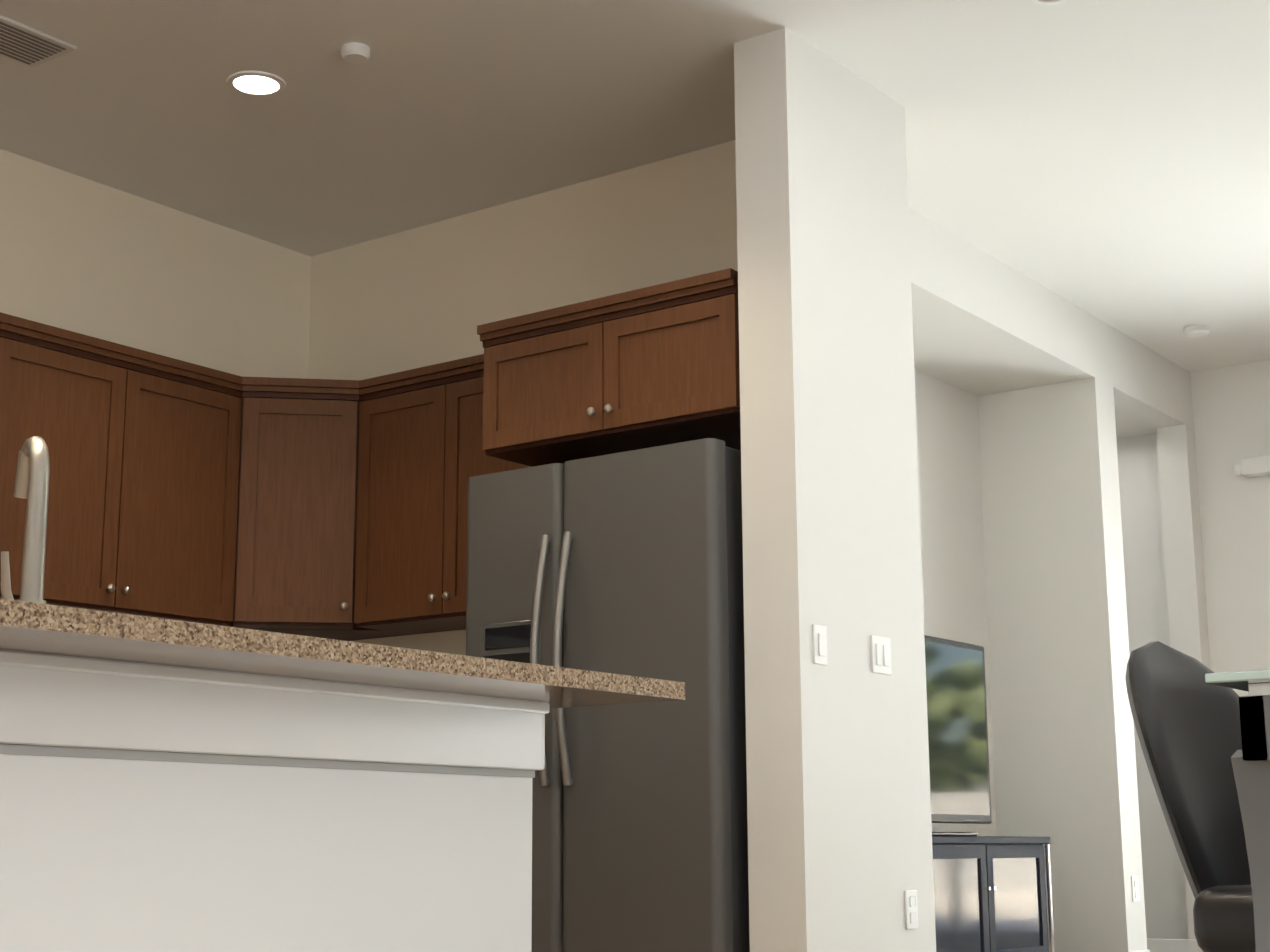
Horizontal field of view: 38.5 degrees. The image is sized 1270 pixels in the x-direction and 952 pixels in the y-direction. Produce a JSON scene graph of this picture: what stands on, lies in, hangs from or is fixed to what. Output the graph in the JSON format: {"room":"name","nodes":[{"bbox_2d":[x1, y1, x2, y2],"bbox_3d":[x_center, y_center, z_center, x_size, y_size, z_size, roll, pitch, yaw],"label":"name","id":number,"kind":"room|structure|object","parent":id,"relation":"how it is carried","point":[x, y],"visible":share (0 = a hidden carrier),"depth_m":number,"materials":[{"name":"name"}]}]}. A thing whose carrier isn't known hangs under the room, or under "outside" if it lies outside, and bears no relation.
{"room":"kitchen","nodes":[
{"label":"kitchen","id":0,"kind":"room"},
{"bbox_2d":[0,149,310,378],"bbox_3d":[-3.925,-0.107,4.195,0.150,3.050,8.800,-9,-14,35],"label":"wall","id":1,"kind":"structure","parent":0,"point":[83,255],"depth_m":7.04,"materials":[{"name":"beige paint"}]},
{"bbox_2d":[0,316,3,327],"bbox_3d":[-2.405,-0.315,5.936,0.330,0.455,0.465,-9,-14,35],"label":"upper cabinet","id":2,"kind":"object","parent":1,"relation":"attached to","point":[1,317],"depth_m":6.06,"materials":[{"name":"brown wood"}]},
{"bbox_2d":[0,420,15,587],"bbox_3d":[-2.455,0.054,5.682,0.453,0.510,0.800,-9,-14,35],"label":"upper cabinet","id":3,"kind":"object","parent":1,"relation":"attached to","point":[7,429],"depth_m":6.03,"materials":[{"name":"brown wood"}]},
{"bbox_2d":[0,316,115,612],"bbox_3d":[-2.087,-0.002,6.311,0.330,0.920,0.604,-9,-14,35],"label":"upper cabinet","id":4,"kind":"object","parent":1,"relation":"attached to","point":[56,387],"depth_m":6.22,"materials":[{"name":"brown wood"}]},
{"bbox_2d":[100,344,251,628],"bbox_3d":[-1.766,0.075,6.693,0.387,0.920,0.649,-9,-14,35],"label":"upper cabinet","id":5,"kind":"object","parent":1,"relation":"attached to","point":[180,490],"depth_m":6.59,"materials":[{"name":"brown wood"}]},
{"bbox_2d":[316,632,407,640],"bbox_3d":[-1.304,0.136,7.051,0.702,0.940,0.700,-9,-14,35],"label":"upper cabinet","id":6,"kind":"object","parent":1,"relation":"attached to","point":[359,635],"depth_m":7.12,"materials":[{"name":"brown wood"}]},
{"bbox_2d":[232,376,375,636],"bbox_3d":[-1.276,0.110,6.873,0.445,0.920,0.444,-9,-14,35],"label":"upper cabinet","id":7,"kind":"object","parent":0,"relation":"attached to","point":[298,454],"depth_m":6.86,"materials":[{"name":"brown wood"}]},
{"bbox_2d":[307,140,737,654],"bbox_3d":[-0.271,0.410,6.795,2.600,3.050,0.200,-9,-14,35],"label":"wall","id":8,"kind":"structure","parent":0,"point":[574,222],"depth_m":7.07,"materials":[{"name":"beige paint"}]},
{"bbox_2d":[356,360,465,634],"bbox_3d":[-0.792,0.107,6.872,0.557,0.920,0.386,-9,-14,35],"label":"upper cabinet","id":9,"kind":"object","parent":8,"relation":"attached to","point":[406,478],"depth_m":6.76,"materials":[{"name":"brown wood"}]},
{"bbox_2d":[428,360,521,627],"bbox_3d":[-0.444,0.060,6.655,0.511,0.920,0.330,-9,-14,35],"label":"upper cabinet","id":10,"kind":"object","parent":8,"relation":"attached to","point":[467,466],"depth_m":6.61,"materials":[{"name":"brown wood"}]},
{"bbox_2d":[476,304,619,467],"bbox_3d":[-0.106,-0.270,6.287,0.581,0.425,0.617,-9,-14,35],"label":"upper cabinet","id":11,"kind":"object","parent":8,"relation":"attached to","point":[528,370],"depth_m":6.11,"materials":[{"name":"brown wood"}]},
{"bbox_2d":[580,272,740,451],"bbox_3d":[0.263,-0.327,6.022,0.582,0.425,0.617,-9,-14,35],"label":"upper cabinet","id":12,"kind":"object","parent":8,"relation":"attached to","point":[659,366],"depth_m":5.80,"materials":[{"name":"brown wood"}]},
{"bbox_2d":[0,0,1269,371],"bbox_3d":[0.842,-1.898,3.484,13.000,0.120,13.150,-9,-14,35],"label":"ceiling","id":13,"kind":"structure","parent":0,"point":[1106,162],"depth_m":6.29,"materials":[{"name":"white paint"}]},
{"bbox_2d":[0,15,76,67],"bbox_3d":[-1.967,-1.367,5.653,0.230,0.014,0.380,-9,-14,35],"label":"ceiling vent","id":14,"kind":"object","parent":13,"relation":"in","point":[25,45],"visible":1,"depth_m":5.70,"materials":[{"name":"silver metal"}]},
{"bbox_2d":[227,71,285,95],"bbox_3d":[-1.254,-1.299,6.016,0.194,0.008,0.194,-9,-14,35],"label":"recessed light","id":15,"kind":"object","parent":13,"relation":"in","point":[256,83],"visible":1,"depth_m":6.01,"materials":[{"name":"white plastic"}]},
{"bbox_2d":[341,42,369,63],"bbox_3d":[-0.886,-1.340,5.761,0.090,0.035,0.090,-9,-14,35],"label":"smoke detector","id":16,"kind":"object","parent":13,"relation":"attached to","point":[355,53],"visible":1,"depth_m":5.73,"materials":[{"name":"white plastic"}]},
{"bbox_2d":[1030,0,1067,4],"bbox_3d":[1.244,-1.437,5.412,0.144,0.008,0.144,-9,-14,35],"label":"recessed light","id":17,"kind":"object","parent":13,"relation":"in","point":[1047,2],"visible":1,"depth_m":5.46,"materials":[{"name":"white plastic"}]},
{"bbox_2d":[1184,325,1208,337],"bbox_3d":[2.757,-0.709,8.916,0.120,0.035,0.120,-9,-14,35],"label":"smoke detector","id":18,"kind":"object","parent":13,"relation":"attached to","point":[1194,331],"visible":1,"depth_m":8.88,"materials":[{"name":"white plastic"}]},
{"bbox_2d":[734,27,935,951],"bbox_3d":[0.628,0.176,5.687,0.190,3.050,0.780,-9,-14,35],"label":"wall","id":19,"kind":"structure","parent":0,"point":[840,850],"depth_m":5.54,"materials":[{"name":"white paint"}]},
{"bbox_2d":[812,624,827,665],"bbox_3d":[0.545,0.496,5.330,0.010,0.115,0.075,-9,-14,35],"label":"light switch","id":20,"kind":"object","parent":19,"relation":"attached to","point":[819,645],"visible":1,"depth_m":5.32,"materials":[{"name":"white plastic"}]},
{"bbox_2d":[871,635,891,674],"bbox_3d":[0.764,0.555,5.622,0.010,0.115,0.120,-9,-14,35],"label":"light switch","id":21,"kind":"object","parent":19,"relation":"attached to","point":[881,655],"visible":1,"depth_m":5.61,"materials":[{"name":"white plastic"}]},
{"bbox_2d":[905,890,917,928],"bbox_3d":[0.851,1.332,5.577,0.009,0.115,0.075,-9,-14,35],"label":"outlet","id":22,"kind":"object","parent":19,"relation":"attached to","point":[911,910],"visible":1,"depth_m":5.57,"materials":[{"name":"white plastic"}]},
{"bbox_2d":[914,369,996,835],"bbox_3d":[0.851,0.594,7.721,0.150,3.050,2.650,-9,-14,35],"label":"wall","id":23,"kind":"structure","parent":0,"point":[952,554],"depth_m":8.57,"materials":[{"name":"white paint"}]},
{"bbox_2d":[908,208,1193,438],"bbox_3d":[1.550,-0.687,8.310,0.610,0.310,4.000,-9,-14,35],"label":"wall","id":24,"kind":"structure","parent":0,"point":[984,323],"depth_m":8.26,"materials":[{"name":"white paint"}]},
{"bbox_2d":[977,377,1146,951],"bbox_3d":[0.955,1.091,9.365,3.230,2.740,0.230,-9,-14,35],"label":"wall","id":25,"kind":"structure","parent":0,"point":[1064,762],"depth_m":8.52,"materials":[{"name":"white paint"}]},
{"bbox_2d":[1131,876,1139,901],"bbox_3d":[2.268,1.871,8.229,0.009,0.115,0.075,-9,-14,35],"label":"outlet","id":26,"kind":"object","parent":25,"relation":"attached to","point":[1135,888],"visible":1,"depth_m":8.22,"materials":[{"name":"white plastic"}]},
{"bbox_2d":[1156,424,1210,939],"bbox_3d":[2.885,1.088,9.400,0.160,2.740,0.130,-9,-14,35],"label":"wall","id":27,"kind":"structure","parent":0,"point":[1184,565],"depth_m":9.50,"materials":[{"name":"white paint"}]},
{"bbox_2d":[1117,360,1269,938],"bbox_3d":[1.432,1.195,10.645,4.890,3.050,0.150,-9,-14,35],"label":"wall","id":28,"kind":"structure","parent":0,"point":[1231,411],"depth_m":9.51,"materials":[{"name":"white paint"}]},
{"bbox_2d":[1135,938,1202,951],"bbox_3d":[1.618,2.559,9.962,3.244,0.100,0.014,-9,-14,35],"label":"baseboard","id":29,"kind":"structure","parent":28,"relation":"attached to","point":[1172,945],"depth_m":9.16,"materials":[{"name":"white"}]},
{"bbox_3d":[0.858,1.206,2.843,13.000,0.120,13.150,-9,-14,35],"label":"floor","id":30,"kind":"structure","parent":0,"visible":0},
{"bbox_2d":[0,648,559,951],"bbox_3d":[-1.403,0.762,3.129,0.735,0.890,3.082,-9,-14,35],"label":"kitchen island","id":31,"kind":"object","parent":30,"relation":"on","point":[176,786],"depth_m":3.50,"materials":[{"name":"white paint"}]},
{"bbox_2d":[0,596,684,707],"bbox_3d":[-1.103,0.271,3.060,0.620,0.040,3.270,-9,-14,35],"label":"island countertop","id":32,"kind":"structure","parent":31,"relation":"on","point":[25,625],"depth_m":3.31,"materials":[{"name":"beige stone"}]},
{"bbox_2d":[466,438,749,951],"bbox_3d":[0.030,0.856,5.814,0.990,1.753,0.810,-9,-14,35],"label":"refrigerator","id":33,"kind":"object","parent":30,"relation":"on","point":[629,563],"visible":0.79,"depth_m":5.48,"materials":[{"name":"grey metal"}]},
{"bbox_2d":[932,840,1003,951],"bbox_3d":[1.040,1.709,7.003,0.474,0.566,0.651,-9,-14,35],"label":"base cabinet","id":34,"kind":"object","parent":30,"relation":"on","point":[992,893],"depth_m":6.98,"materials":[{"name":"grey"}]},
{"bbox_2d":[924,635,991,835],"bbox_3d":[1.117,1.032,7.281,0.240,0.808,1.290,-9,-14,35],"label":"tv","id":35,"kind":"object","parent":34,"relation":"on","point":[958,737],"visible":0.33,"depth_m":7.54,"materials":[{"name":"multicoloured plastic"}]},
{"bbox_2d":[1000,840,1054,951],"bbox_3d":[1.362,1.796,7.432,0.474,0.566,0.651,-9,-14,35],"label":"base cabinet","id":36,"kind":"object","parent":30,"relation":"on","point":[1025,865],"depth_m":7.40,"materials":[{"name":"grey"}]},
{"bbox_3d":[1.676,1.071,2.542,2.440,0.014,3.000,-9,-14,35],"label":"area rug","id":37,"kind":"object","parent":30,"relation":"on","visible":0},
{"bbox_2d":[1125,641,1255,951],"bbox_3d":[1.102,0.659,2.735,0.480,0.876,0.668,11,-16,-43],"label":"dining chair","id":38,"kind":"object","parent":37,"relation":"on","point":[1186,717],"visible":0.85,"depth_m":2.86,"materials":[{"name":"black leather"}]},
{"bbox_2d":[1205,670,1269,951],"bbox_3d":[1.642,0.698,2.618,0.950,0.746,2.280,-9,-14,35],"label":"dining table","id":39,"kind":"object","parent":37,"relation":"on","point":[1250,760],"visible":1,"depth_m":2.22,"materials":[{"name":"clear glass"}]},
{"bbox_3d":[4.898,-0.524,8.394,3.730,0.630,0.150,-9,-14,35],"label":"wall","id":40,"kind":"structure","parent":0,"visible":0},
{"bbox_2d":[1234,455,1269,477],"bbox_3d":[4.751,-0.283,8.296,4.015,0.090,0.098,-9,-14,35],"label":"rail","id":41,"kind":"object","parent":40,"relation":"attached to","point":[1253,467],"visible":1,"depth_m":9.37,"materials":[{"name":"white"}]}
]}

